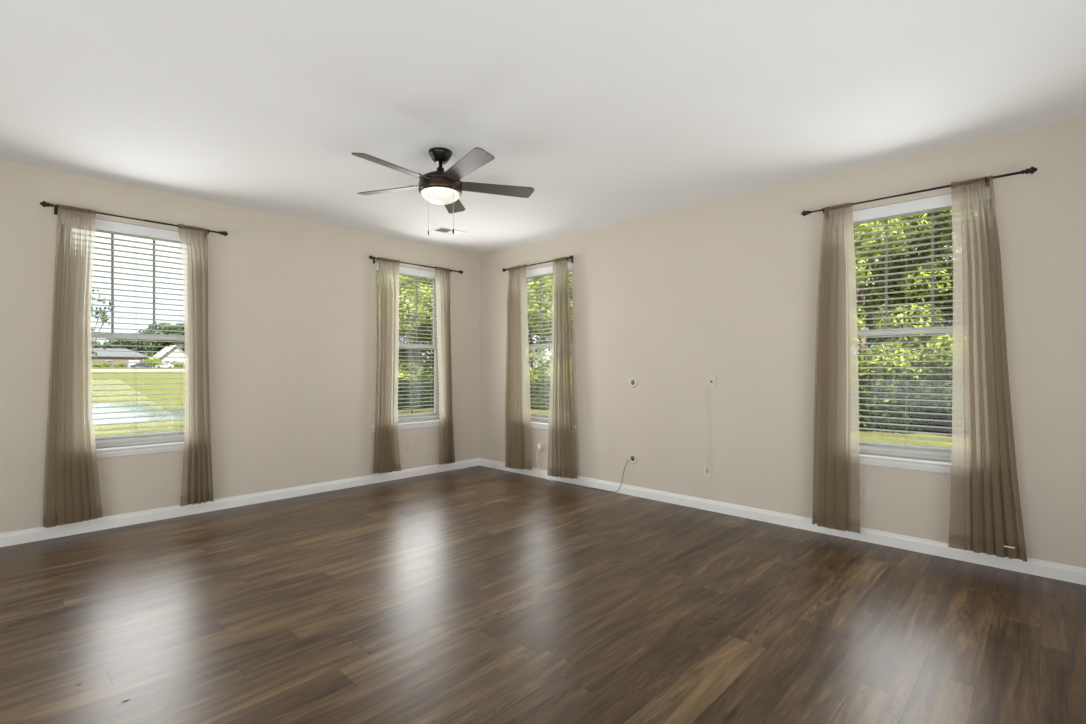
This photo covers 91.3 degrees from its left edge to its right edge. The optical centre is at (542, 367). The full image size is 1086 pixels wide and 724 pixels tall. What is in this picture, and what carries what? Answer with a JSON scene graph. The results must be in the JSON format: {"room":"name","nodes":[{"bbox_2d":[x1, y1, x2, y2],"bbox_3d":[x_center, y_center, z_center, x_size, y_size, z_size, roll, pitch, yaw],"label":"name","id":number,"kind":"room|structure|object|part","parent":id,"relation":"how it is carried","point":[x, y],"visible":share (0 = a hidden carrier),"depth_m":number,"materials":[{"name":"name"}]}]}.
{"room":"empty living room","nodes":[
{"label":"empty living room","id":0,"kind":"room"},
{"bbox_2d":[0,160,478,532],"bbox_3d":[-3.315,-0.045,4.422,0.160,2.860,7.360,0,0,44],"label":"wall","id":1,"kind":"structure","parent":0,"point":[292,301],"depth_m":4.93,"materials":[{"name":"beige paint"}]},
{"bbox_2d":[40,201,227,235],"bbox_3d":[-3.242,-1.180,4.301,0.112,0.068,1.219,0,0,44],"label":"curtain rod","id":2,"kind":"object","parent":1,"relation":"attached to","point":[44,204],"visible":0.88,"depth_m":4.21,"materials":[{"name":"black metal"}]},
{"bbox_2d":[43,204,102,527],"bbox_3d":[-3.508,-0.023,3.970,0.060,2.368,0.337,0,0,44],"label":"curtain","id":3,"kind":"object","parent":2,"relation":"hanging from","point":[72,494],"visible":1,"depth_m":3.95,"materials":[{"name":"beige fabric"}]},
{"bbox_2d":[178,224,213,506],"bbox_3d":[-2.968,-0.024,4.537,0.057,2.373,0.256,0,0,44],"label":"curtain","id":4,"kind":"object","parent":2,"relation":"hanging from","point":[197,481],"visible":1,"depth_m":4.53,"materials":[{"name":"beige fabric"}]},
{"bbox_2d":[91,229,184,458],"bbox_3d":[-3.346,-0.230,4.355,0.188,1.870,1.040,0,0,44],"label":"window","id":5,"kind":"structure","parent":1,"relation":"in","point":[173,444],"depth_m":4.34,"materials":[{"name":"white plastic"}]},
{"bbox_3d":[-3.397,-0.685,4.404,0.030,0.890,0.850,0,0,44],"label":"sash","id":6,"kind":"part","parent":5,"relation":"part of","materials":[{"name":"white plastic"}]},
{"bbox_2d":[91,219,184,444],"bbox_3d":[-3.326,-0.282,4.336,0.069,1.758,0.914,0,0,44],"label":"window blind","id":7,"kind":"object","parent":5,"relation":"attached to","point":[104,225],"visible":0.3,"depth_m":4.35,"materials":[{"name":"white plastic"}]},
{"bbox_3d":[-3.331,0.583,4.340,0.052,0.028,0.900,0,0,44],"label":"rail","id":8,"kind":"part","parent":7,"relation":"part of","materials":[{"name":"white plastic"}]},
{"bbox_3d":[-3.117,-0.270,4.565,0.057,1.690,0.002,0,0,44],"label":"ladder cord","id":9,"kind":"part","parent":7,"relation":"part of","materials":[{"name":"white fabric"}]},
{"bbox_3d":[-3.373,0.161,4.380,0.030,0.892,0.850,0,0,44],"label":"sash","id":10,"kind":"part","parent":5,"relation":"part of","materials":[{"name":"white plastic"}]},
{"bbox_3d":[-3.385,-0.256,4.392,0.080,1.817,0.920,0,0,44],"label":"frame","id":11,"kind":"part","parent":5,"relation":"part of","materials":[{"name":"white plastic"}]},
{"bbox_2d":[0,458,478,546],"bbox_3d":[-3.307,1.217,4.304,0.015,0.096,7.200,0,0,44],"label":"baseboard","id":12,"kind":"structure","parent":1,"relation":"attached to","point":[39,533],"depth_m":4.67,"materials":[{"name":"white paint"}]},
{"bbox_2d":[371,270,438,431],"bbox_3d":[-1.566,-0.230,6.222,0.188,1.870,1.040,0,0,44],"label":"window","id":13,"kind":"structure","parent":1,"relation":"in","point":[423,422],"depth_m":6.38,"materials":[{"name":"white paint"}]},
{"bbox_3d":[-1.617,-0.685,6.271,0.030,0.890,0.850,0,0,44],"label":"sash","id":14,"kind":"part","parent":13,"relation":"part of","materials":[{"name":"white plastic"}]},
{"bbox_2d":[376,263,438,419],"bbox_3d":[-1.546,-0.282,6.203,0.069,1.758,0.914,0,0,44],"label":"window blind","id":15,"kind":"object","parent":13,"relation":"attached to","point":[402,270],"visible":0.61,"depth_m":6.25,"materials":[{"name":"white plastic"}]},
{"bbox_3d":[-1.550,0.583,6.208,0.052,0.028,0.900,0,0,44],"label":"rail","id":16,"kind":"part","parent":15,"relation":"part of","materials":[{"name":"white plastic"}]},
{"bbox_3d":[-1.592,0.161,6.248,0.030,0.892,0.850,0,0,44],"label":"sash","id":17,"kind":"part","parent":13,"relation":"part of","materials":[{"name":"white plastic"}]},
{"bbox_3d":[-1.605,-0.256,6.260,0.080,1.817,0.920,0,0,44],"label":"frame","id":18,"kind":"part","parent":13,"relation":"part of","materials":[{"name":"white plastic"}]},
{"bbox_2d":[369,255,462,273],"bbox_3d":[-1.455,-1.180,6.176,0.112,0.068,1.269,0,0,44],"label":"curtain rod","id":19,"kind":"object","parent":1,"relation":"attached to","point":[370,256],"visible":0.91,"depth_m":6.09,"materials":[{"name":"black metal"}]},
{"bbox_2d":[373,257,400,472],"bbox_3d":[-1.711,-0.027,5.854,0.060,2.367,0.324,0,0,44],"label":"curtain","id":20,"kind":"object","parent":19,"relation":"hanging from","point":[386,442],"visible":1,"depth_m":5.83,"materials":[{"name":"beige fabric"}]},
{"bbox_3d":[-1.432,-1.191,6.154,0.015,0.015,1.125,0,0,44],"label":"rod","id":21,"kind":"part","parent":19,"relation":"part of","materials":[{"name":"black metal"}]},
{"bbox_2d":[435,266,454,464],"bbox_3d":[-1.179,-0.025,6.412,0.060,2.370,0.282,0,0,44],"label":"curtain","id":22,"kind":"object","parent":19,"relation":"hanging from","point":[446,426],"visible":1,"depth_m":6.39,"materials":[{"name":"beige fabric"}]},
{"bbox_2d":[0,465,1085,723],"bbox_3d":[-0.564,1.325,1.800,7.760,0.120,7.360,0,0,44],"label":"floor","id":23,"kind":"structure","parent":0,"point":[479,594],"depth_m":2.69,"materials":[{"name":"brown wood"}]},
{"bbox_2d":[557,459,631,491],"bbox_3d":[0.521,1.082,5.578,0.959,0.364,0.022,0,0,41],"label":"cable","id":24,"kind":"object","parent":23,"relation":"on","point":[631,459],"visible":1,"depth_m":5.45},
{"bbox_2d":[0,0,1085,254],"bbox_3d":[-0.565,-1.575,1.835,8.410,0.200,8.010,0,0,44],"label":"ceiling","id":25,"kind":"structure","parent":0,"point":[612,111],"depth_m":2.88,"materials":[{"name":"white paint"}]},
{"bbox_2d":[351,147,533,234],"bbox_3d":[-0.714,-1.175,3.588,1.252,0.600,1.239,0,0,44],"label":"ceiling fan","id":26,"kind":"object","parent":25,"relation":"hanging from","point":[441,187],"visible":1,"depth_m":3.54,"materials":[{"name":"brown metal"}]},
{"bbox_3d":[-1.073,-1.257,3.753,0.520,0.006,0.136,0,13,19],"label":"blade","id":27,"kind":"part","parent":26,"relation":"part of","materials":[{"name":"brown wood"}]},
{"bbox_3d":[-0.938,-1.257,3.308,0.136,0.006,0.520,16,10,36],"label":"blade","id":28,"kind":"part","parent":26,"relation":"part of","materials":[{"name":"brown wood"}]},
{"bbox_3d":[-0.700,-1.160,3.623,0.262,0.068,0.262,0,0,44],"label":"lamp shade","id":29,"kind":"part","parent":26,"relation":"part of","materials":[{"name":"white glass"}]},
{"bbox_3d":[-0.692,-1.257,4.018,0.136,0.006,0.520,-13,0,1],"label":"blade","id":30,"kind":"part","parent":26,"relation":"part of","materials":[{"name":"brown wood"}]},
{"bbox_3d":[-0.474,-1.257,3.299,0.136,0.006,0.520,16,-9,-34],"label":"blade","id":31,"kind":"part","parent":26,"relation":"part of","materials":[{"name":"wood"}]},
{"bbox_3d":[-0.322,-1.257,3.738,0.520,0.006,0.136,0,-13,-17],"label":"blade","id":32,"kind":"part","parent":26,"relation":"part of","materials":[{"name":"wood"}]},
{"bbox_2d":[432,227,467,235],"bbox_3d":[-1.005,-1.470,5.715,0.330,0.010,0.190,0,0,-42],"label":"ceiling vent","id":33,"kind":"object","parent":25,"relation":"in","point":[440,229],"visible":0.98,"depth_m":5.71,"materials":[{"name":"white metal"}]},
{"bbox_2d":[479,116,1085,567],"bbox_3d":[1.978,-0.045,4.351,7.600,2.860,0.160,0,0,44],"label":"wall","id":34,"kind":"structure","parent":0,"point":[727,288],"depth_m":4.37,"materials":[{"name":"beige paint"}]},
{"bbox_2d":[502,255,572,271],"bbox_3d":[-0.063,-1.180,6.108,1.134,0.068,0.112,0,0,44],"label":"curtain rod","id":35,"kind":"object","parent":34,"relation":"attached to","point":[571,256],"visible":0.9,"depth_m":5.96,"materials":[{"name":"black metal"}]},
{"bbox_2d":[505,264,531,469],"bbox_3d":[-0.287,-0.005,6.270,0.437,2.404,0.064,0,0,44],"label":"curtain","id":36,"kind":"object","parent":35,"relation":"hanging from","point":[517,383],"visible":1,"depth_m":6.26,"materials":[{"name":"beige fabric"}]},
{"bbox_3d":[-0.086,-1.191,6.085,0.990,0.015,0.015,0,0,44],"label":"rod","id":37,"kind":"part","parent":35,"relation":"part of","materials":[{"name":"black metal"}]},
{"bbox_2d":[547,257,576,478],"bbox_3d":[0.200,-0.001,5.808,0.416,2.413,0.060,0,0,44],"label":"curtain","id":38,"kind":"object","parent":35,"relation":"hanging from","point":[561,432],"visible":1,"depth_m":5.78,"materials":[{"name":"beige fabric"}]},
{"bbox_2d":[537,444,552,480],"bbox_3d":[0.034,1.070,6.046,0.037,0.389,0.300,0,0,-42],"label":"cable","id":39,"kind":"object","parent":34,"relation":"attached to","point":[539,445],"visible":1,"depth_m":6.11,"materials":[{"name":"white plastic"}]},
{"bbox_2d":[527,273,576,429],"bbox_3d":[0.028,-0.230,6.176,1.040,1.870,0.188,0,0,44],"label":"window","id":40,"kind":"structure","parent":34,"relation":"in","point":[535,423],"depth_m":6.23,"materials":[{"name":"white paint"}]},
{"bbox_3d":[0.077,-0.685,6.227,0.850,0.890,0.030,0,0,44],"label":"sash","id":41,"kind":"part","parent":40,"relation":"part of","materials":[{"name":"white plastic"}]},
{"bbox_3d":[0.066,-0.256,6.215,0.920,1.817,0.080,0,0,44],"label":"frame","id":42,"kind":"part","parent":40,"relation":"part of","materials":[{"name":"white plastic"}]},
{"bbox_3d":[0.054,0.161,6.202,0.850,0.892,0.030,0,0,44],"label":"sash","id":43,"kind":"part","parent":40,"relation":"part of","materials":[{"name":"white plastic"}]},
{"bbox_2d":[526,262,571,419],"bbox_3d":[0.009,-0.282,6.156,0.914,1.758,0.069,0,0,44],"label":"window blind","id":44,"kind":"object","parent":40,"relation":"attached to","point":[544,270],"visible":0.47,"depth_m":6.16,"materials":[{"name":"white plastic"}]},
{"bbox_3d":[0.014,0.583,6.160,0.900,0.028,0.052,0,0,44],"label":"rail","id":45,"kind":"part","parent":44,"relation":"part of","materials":[{"name":"white plastic"}]},
{"bbox_3d":[0.014,-0.270,6.160,0.002,1.690,0.057,0,0,44],"label":"ladder cord","id":46,"kind":"part","parent":44,"relation":"part of","materials":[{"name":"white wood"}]},
{"bbox_2d":[628,453,636,463],"bbox_3d":[0.890,0.898,5.270,0.102,0.102,0.010,0,0,44],"label":"grommet","id":47,"kind":"object","parent":34,"relation":"attached to","point":[632,456],"visible":1,"depth_m":5.26,"materials":[{"name":"beige plastic"}]},
{"bbox_2d":[629,377,637,387],"bbox_3d":[0.893,0.144,5.267,0.102,0.102,0.010,0,0,44],"label":"grommet","id":48,"kind":"object","parent":34,"relation":"attached to","point":[633,382],"visible":1,"depth_m":5.26,"materials":[{"name":"beige plastic"}]},
{"bbox_2d":[703,462,711,477],"bbox_3d":[1.463,0.908,4.723,0.080,0.126,0.010,0,0,44],"label":"wall plate","id":49,"kind":"object","parent":34,"relation":"attached to","point":[706,473],"visible":1,"depth_m":4.72,"materials":[{"name":"plastic"}]},
{"bbox_2d":[707,374,715,387],"bbox_3d":[1.492,0.115,4.697,0.080,0.126,0.009,0,0,44],"label":"wall plate","id":50,"kind":"object","parent":34,"relation":"attached to","point":[711,378],"visible":1,"depth_m":4.69,"materials":[{"name":"white plastic"}]},
{"bbox_2d":[706,384,709,469],"bbox_3d":[1.464,0.524,4.712,0.038,0.760,0.021,0,0,44],"label":"hanging cord","id":51,"kind":"object","parent":50,"relation":"hanging from","point":[708,384],"visible":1,"depth_m":4.71,"materials":[{"name":"white plastic"}]},
{"bbox_2d":[479,458,1085,584],"bbox_3d":[1.917,1.217,4.287,7.600,0.096,0.015,0,0,44],"label":"baseboard","id":52,"kind":"structure","parent":34,"relation":"attached to","point":[1074,574],"depth_m":4.01,"materials":[{"name":"white paint"}]},
{"bbox_2d":[860,483,869,500],"bbox_3d":[2.350,0.905,3.879,0.074,0.118,0.009,0,0,44],"label":"wall outlet","id":53,"kind":"object","parent":34,"relation":"attached to","point":[864,488],"visible":0.89,"depth_m":3.87,"materials":[{"name":"white plastic"}]},
{"bbox_2d":[853,206,952,473],"bbox_3d":[2.573,-0.230,3.750,1.040,1.870,0.188,0,0,44],"label":"window","id":54,"kind":"structure","parent":34,"relation":"in","point":[938,464],"depth_m":3.74,"materials":[{"name":"white paint"}]},
{"bbox_3d":[2.622,-0.685,3.802,0.850,0.890,0.030,0,0,44],"label":"sash","id":55,"kind":"part","parent":54,"relation":"part of","materials":[{"name":"white plastic"}]},
{"bbox_2d":[853,194,952,456],"bbox_3d":[2.554,-0.282,3.731,0.914,1.758,0.069,0,0,44],"label":"window blind","id":56,"kind":"object","parent":54,"relation":"attached to","point":[940,201],"visible":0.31,"depth_m":3.72,"materials":[{"name":"white plastic"}]},
{"bbox_3d":[2.558,0.583,3.735,0.900,0.028,0.052,0,0,44],"label":"rail","id":57,"kind":"part","parent":56,"relation":"part of","materials":[{"name":"white plastic"}]},
{"bbox_3d":[2.598,0.161,3.777,0.850,0.892,0.030,0,0,44],"label":"sash","id":58,"kind":"part","parent":54,"relation":"part of","materials":[{"name":"white plastic"}]},
{"bbox_3d":[2.610,-0.256,3.789,0.920,1.817,0.080,0,0,44],"label":"frame","id":59,"kind":"part","parent":54,"relation":"part of","materials":[{"name":"white plastic"}]},
{"bbox_2d":[801,166,1037,215],"bbox_3d":[2.501,-1.180,3.664,1.339,0.068,0.112,0,0,44],"label":"curtain rod","id":60,"kind":"object","parent":34,"relation":"attached to","point":[1031,170],"visible":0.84,"depth_m":3.54,"materials":[{"name":"black metal"}]},
{"bbox_2d":[812,203,859,533],"bbox_3d":[2.167,-0.010,3.930,0.322,2.402,0.058,0,0,44],"label":"curtain","id":61,"kind":"object","parent":60,"relation":"hanging from","point":[836,451],"visible":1,"depth_m":3.90,"materials":[{"name":"beige fabric"}]},
{"bbox_2d":[948,175,1026,561],"bbox_3d":[2.791,-0.020,3.340,0.382,2.382,0.067,0,0,44],"label":"curtain","id":62,"kind":"object","parent":60,"relation":"hanging from","point":[985,516],"visible":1,"depth_m":3.35,"materials":[{"name":"beige fabric"}]},
{"label":"outside","id":63,"kind":"structure","parent":0,"visible":0},
{"bbox_2d":[92,367,951,448],"bbox_3d":[-24.912,0.672,126.581,320.000,2.086,300.000,0,0,44],"label":"lawn","id":64,"kind":"structure","parent":63,"point":[176,374],"depth_m":27.01,"materials":[{"name":"green plant"}]},
{"bbox_2d":[91,340,103,347],"bbox_3d":[-143.120,-4.562,166.830,7.986,8.751,8.106,0,0,44],"label":"tree","id":65,"kind":"object","parent":64,"relation":"on","point":[98,342],"visible":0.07,"depth_m":167.35,"materials":[{"name":"green plant"}]},
{"bbox_2d":[98,361,111,366],"bbox_3d":[-121.395,-0.893,147.151,3.066,1.970,3.201,0,0,13],"label":"shrub","id":66,"kind":"object","parent":64,"relation":"on","point":[102,364],"visible":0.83,"depth_m":146.75,"materials":[{"name":"green plant"}]},
{"bbox_2d":[91,289,126,359],"bbox_3d":[-10.618,-0.048,12.545,1.301,3.728,1.134,0,0,-12],"label":"tree","id":67,"kind":"object","parent":64,"relation":"on","point":[103,319],"visible":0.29,"depth_m":12.73,"materials":[{"name":"green plant"}]},
{"bbox_2d":[102,341,126,348],"bbox_3d":[-140.537,-4.566,174.120,8.106,8.751,7.986,0,0,-15],"label":"tree","id":68,"kind":"object","parent":64,"relation":"on","point":[104,341],"visible":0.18,"depth_m":171.94,"materials":[{"name":"green plant"}]},
{"bbox_2d":[113,363,125,366],"bbox_3d":[-119.163,-0.810,149.464,2.910,1.791,2.788,0,0,-17],"label":"shrub","id":69,"kind":"object","parent":64,"relation":"on","point":[116,364],"visible":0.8,"depth_m":148.95,"materials":[{"name":"green plant"}]},
{"bbox_2d":[92,348,149,366],"bbox_3d":[-126.088,-2.660,153.779,13.000,6.100,18.384,0,0,44],"label":"house","id":70,"kind":"structure","parent":64,"relation":"on","point":[100,353],"depth_m":151.81,"materials":[{"name":"brick"}]},
{"bbox_3d":[-118.131,-1.210,153.394,0.050,2.200,2.600,0,0,44],"label":"garage door","id":71,"kind":"part","parent":70,"relation":"part of","materials":[{"name":"white"}]},
{"bbox_2d":[107,339,138,350],"bbox_3d":[-138.060,-5.238,174.090,9.247,10.133,9.386,0,0,0],"label":"tree","id":72,"kind":"object","parent":64,"relation":"on","point":[113,341],"visible":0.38,"depth_m":172.83,"materials":[{"name":"green plant"}]},
{"bbox_2d":[118,339,146,352],"bbox_3d":[-136.769,-5.917,177.015,10.665,11.515,10.508,0,0,16],"label":"tree","id":73,"kind":"object","parent":64,"relation":"on","point":[127,347],"visible":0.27,"depth_m":174.35,"materials":[{"name":"green plant"}]},
{"bbox_2d":[130,363,149,366],"bbox_3d":[-115.382,-0.662,151.966,1.800,1.480,4.500,0,0,44],"label":"car","id":74,"kind":"object","parent":64,"relation":"on","point":[136,364],"visible":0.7,"depth_m":151.33,"materials":[{"name":"paint"}]},
{"bbox_2d":[130,340,164,356],"bbox_3d":[-132.491,-5.238,177.800,9.247,10.133,9.385,0,0,31],"label":"tree","id":75,"kind":"object","parent":64,"relation":"on","point":[144,343],"visible":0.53,"depth_m":175.94,"materials":[{"name":"green plant"}]},
{"bbox_2d":[140,357,161,366],"bbox_3d":[-113.982,-1.553,154.782,5.529,3.403,5.296,0,0,43],"label":"shrub","id":76,"kind":"object","parent":64,"relation":"on","point":[146,359],"visible":0.73,"depth_m":154.02,"materials":[{"name":"green plant"}]},
{"bbox_2d":[137,328,177,352],"bbox_3d":[-131.616,-7.043,182.337,12.610,13.818,12.798,0,0,-43],"label":"tree","id":77,"kind":"object","parent":64,"relation":"on","point":[143,332],"visible":0.27,"depth_m":178.93,"materials":[{"name":"green plant"}]},
{"bbox_2d":[154,363,173,366],"bbox_3d":[-111.749,-0.694,156.502,1.800,1.480,4.500,0,0,44],"label":"car","id":78,"kind":"object","parent":64,"relation":"on","point":[163,364],"visible":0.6,"depth_m":155.87,"materials":[{"name":"white paint"}]},
{"bbox_2d":[148,321,182,348],"bbox_3d":[-132.089,-8.172,186.724,14.932,16.120,14.712,0,0,-28],"label":"tree","id":79,"kind":"object","parent":64,"relation":"on","point":[165,323],"visible":0.21,"depth_m":182.88,"materials":[{"name":"green plant"}]},
{"bbox_2d":[152,345,184,366],"bbox_3d":[-117.588,-3.310,167.769,12.000,7.400,8.776,0,0,44],"label":"house","id":80,"kind":"structure","parent":64,"relation":"on","point":[171,349],"depth_m":164.03,"materials":[{"name":"white"}]},
{"bbox_2d":[155,323,183,348],"bbox_3d":[-130.960,-7.947,187.643,14.291,15.660,14.505,0,0,-12],"label":"tree","id":81,"kind":"object","parent":64,"relation":"on","point":[174,323],"visible":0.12,"depth_m":183.75,"materials":[{"name":"green plant"}]},
{"bbox_2d":[165,323,184,351],"bbox_3d":[-126.867,-8.168,186.898,14.931,16.120,14.712,0,0,3],"label":"tree","id":82,"kind":"object","parent":64,"relation":"on","point":[178,333],"visible":0.25,"depth_m":183.66,"materials":[{"name":"green plant"}]},
{"bbox_2d":[398,378,409,408],"bbox_3d":[-6.862,0.795,22.030,2.652,2.352,3.036,0,0,7],"label":"shrub","id":83,"kind":"object","parent":64,"relation":"on","point":[400,385],"visible":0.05,"depth_m":22.27,"materials":[{"name":"green plant"}]},
{"bbox_2d":[377,272,432,382],"bbox_3d":[-7.677,-1.903,25.103,6.012,7.454,6.229,0,0,21],"label":"tree","id":84,"kind":"object","parent":64,"relation":"on","point":[411,365],"visible":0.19,"depth_m":24.77,"materials":[{"name":"green plant"}]},
{"bbox_2d":[377,280,432,370],"bbox_3d":[-8.812,-1.731,30.235,5.932,7.099,5.726,0,0,32],"label":"tree","id":85,"kind":"object","parent":64,"relation":"on","point":[418,339],"visible":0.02,"depth_m":29.04,"materials":[{"name":"green leaves"},{"name":"bark"}]},
{"bbox_2d":[398,370,433,407],"bbox_3d":[-5.621,0.992,23.169,2.385,1.848,2.084,0,0,-1],"label":"shrub","id":86,"kind":"object","parent":64,"relation":"on","point":[426,373],"visible":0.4,"depth_m":22.65,"materials":[{"name":"green plant"}]},
{"bbox_2d":[398,275,433,387],"bbox_3d":[-5.653,-1.731,27.042,5.932,7.099,5.726,0,0,0],"label":"tree","id":87,"kind":"object","parent":64,"relation":"on","point":[408,277],"visible":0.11,"depth_m":26.84,"materials":[{"name":"green leaves"},{"name":"bark"}]},
{"bbox_2d":[398,378,433,413],"bbox_3d":[-4.314,1.035,20.461,0.050,1.360,5.050,0,0,44],"label":"picket fence","id":88,"kind":"object","parent":64,"relation":"on","point":[411,381],"visible":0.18,"depth_m":19.93,"materials":[{"name":"grey wood"}]},
{"bbox_3d":[-4.889,1.035,19.858,0.050,1.360,0.050,0,0,44],"label":"post","id":89,"kind":"part","parent":88,"relation":"part of","materials":[{"name":"white wood"}]},
{"bbox_3d":[-4.314,0.620,20.461,0.028,0.030,5.000,0,0,44],"label":"rail","id":90,"kind":"part","parent":88,"relation":"part of","materials":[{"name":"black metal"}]},
{"bbox_2d":[419,284,547,368],"bbox_3d":[-3.128,-2.075,26.442,6.525,7.809,6.298,0,0,35],"label":"tree","id":91,"kind":"object","parent":64,"relation":"on","point":[425,306],"visible":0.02,"depth_m":25.66,"materials":[{"name":"green plant"}]},
{"bbox_2d":[530,370,549,409],"bbox_3d":[-0.105,0.992,22.582,2.084,1.848,2.385,0,0,-23],"label":"shrub","id":92,"kind":"object","parent":64,"relation":"on","point":[532,383],"visible":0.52,"depth_m":21.77,"materials":[{"name":"green plant"}]},
{"bbox_2d":[528,275,571,381],"bbox_3d":[-0.418,-1.731,24.326,5.932,7.099,5.726,0,0,-8],"label":"tree","id":93,"kind":"object","parent":64,"relation":"on","point":[546,360],"visible":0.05,"depth_m":22.95,"materials":[{"name":"green plant"}]},
{"bbox_2d":[528,272,571,389],"bbox_3d":[1.785,-1.731,22.899,5.726,7.099,5.932,0,0,8],"label":"tree","id":94,"kind":"object","parent":64,"relation":"on","point":[547,280],"visible":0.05,"depth_m":21.82,"materials":[{"name":"green plant"}]},
{"bbox_2d":[859,363,929,433],"bbox_3d":[9.471,0.893,14.976,2.368,2.100,2.711,0,0,36],"label":"shrub","id":95,"kind":"object","parent":64,"relation":"on","point":[867,401],"visible":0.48,"depth_m":14.14,"materials":[{"name":"green plant"}]},
{"bbox_2d":[853,210,952,403],"bbox_3d":[9.615,-1.547,16.050,5.342,6.731,4.869,0,0,-5],"label":"tree","id":96,"kind":"object","parent":64,"relation":"on","point":[890,258],"visible":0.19,"depth_m":15.10,"materials":[{"name":"green plant"}]},
{"bbox_2d":[854,210,952,366],"bbox_3d":[13.244,-2.254,18.320,6.551,8.169,6.792,0,0,-5],"label":"tree","id":97,"kind":"object","parent":64,"relation":"on","point":[948,318],"visible":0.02,"depth_m":16.88,"materials":[{"name":"green plant"}]},
{"bbox_2d":[857,209,952,392],"bbox_3d":[12.248,-1.828,14.671,6.064,7.294,5.849,0,0,-38],"label":"tree","id":98,"kind":"object","parent":64,"relation":"on","point":[945,238],"visible":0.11,"depth_m":14.52,"materials":[{"name":"green plant"}]},
{"bbox_2d":[890,372,951,432],"bbox_3d":[10.756,0.795,13.793,3.036,2.352,2.652,0,0,29],"label":"shrub","id":99,"kind":"object","parent":64,"relation":"on","point":[935,383],"visible":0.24,"depth_m":13.73,"materials":[{"name":"green plant"}]},
{"bbox_2d":[914,243,952,333],"bbox_3d":[15.268,-2.199,15.359,5.843,8.077,6.410,0,0,-16],"label":"tree","id":100,"kind":"object","parent":64,"relation":"on","point":[950,244],"visible":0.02,"depth_m":16.68,"materials":[{"name":"green plant"}]},
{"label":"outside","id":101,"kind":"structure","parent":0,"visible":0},
{"bbox_2d":[93,403,184,423],"bbox_3d":[-20.857,1.758,17.027,12.850,0.115,27.000,0,0,44],"label":"pond","id":102,"kind":"structure","parent":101,"point":[143,408],"depth_m":19.85,"materials":[{"name":"grey liquid"}]},
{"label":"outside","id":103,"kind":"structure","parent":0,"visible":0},
{"bbox_2d":[92,369,184,371],"bbox_3d":[-91.008,0.631,161.955,12.500,0.688,220.000,0,0,44],"label":"street","id":104,"kind":"structure","parent":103,"point":[93,370],"depth_m":142.56,"materials":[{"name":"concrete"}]}
]}

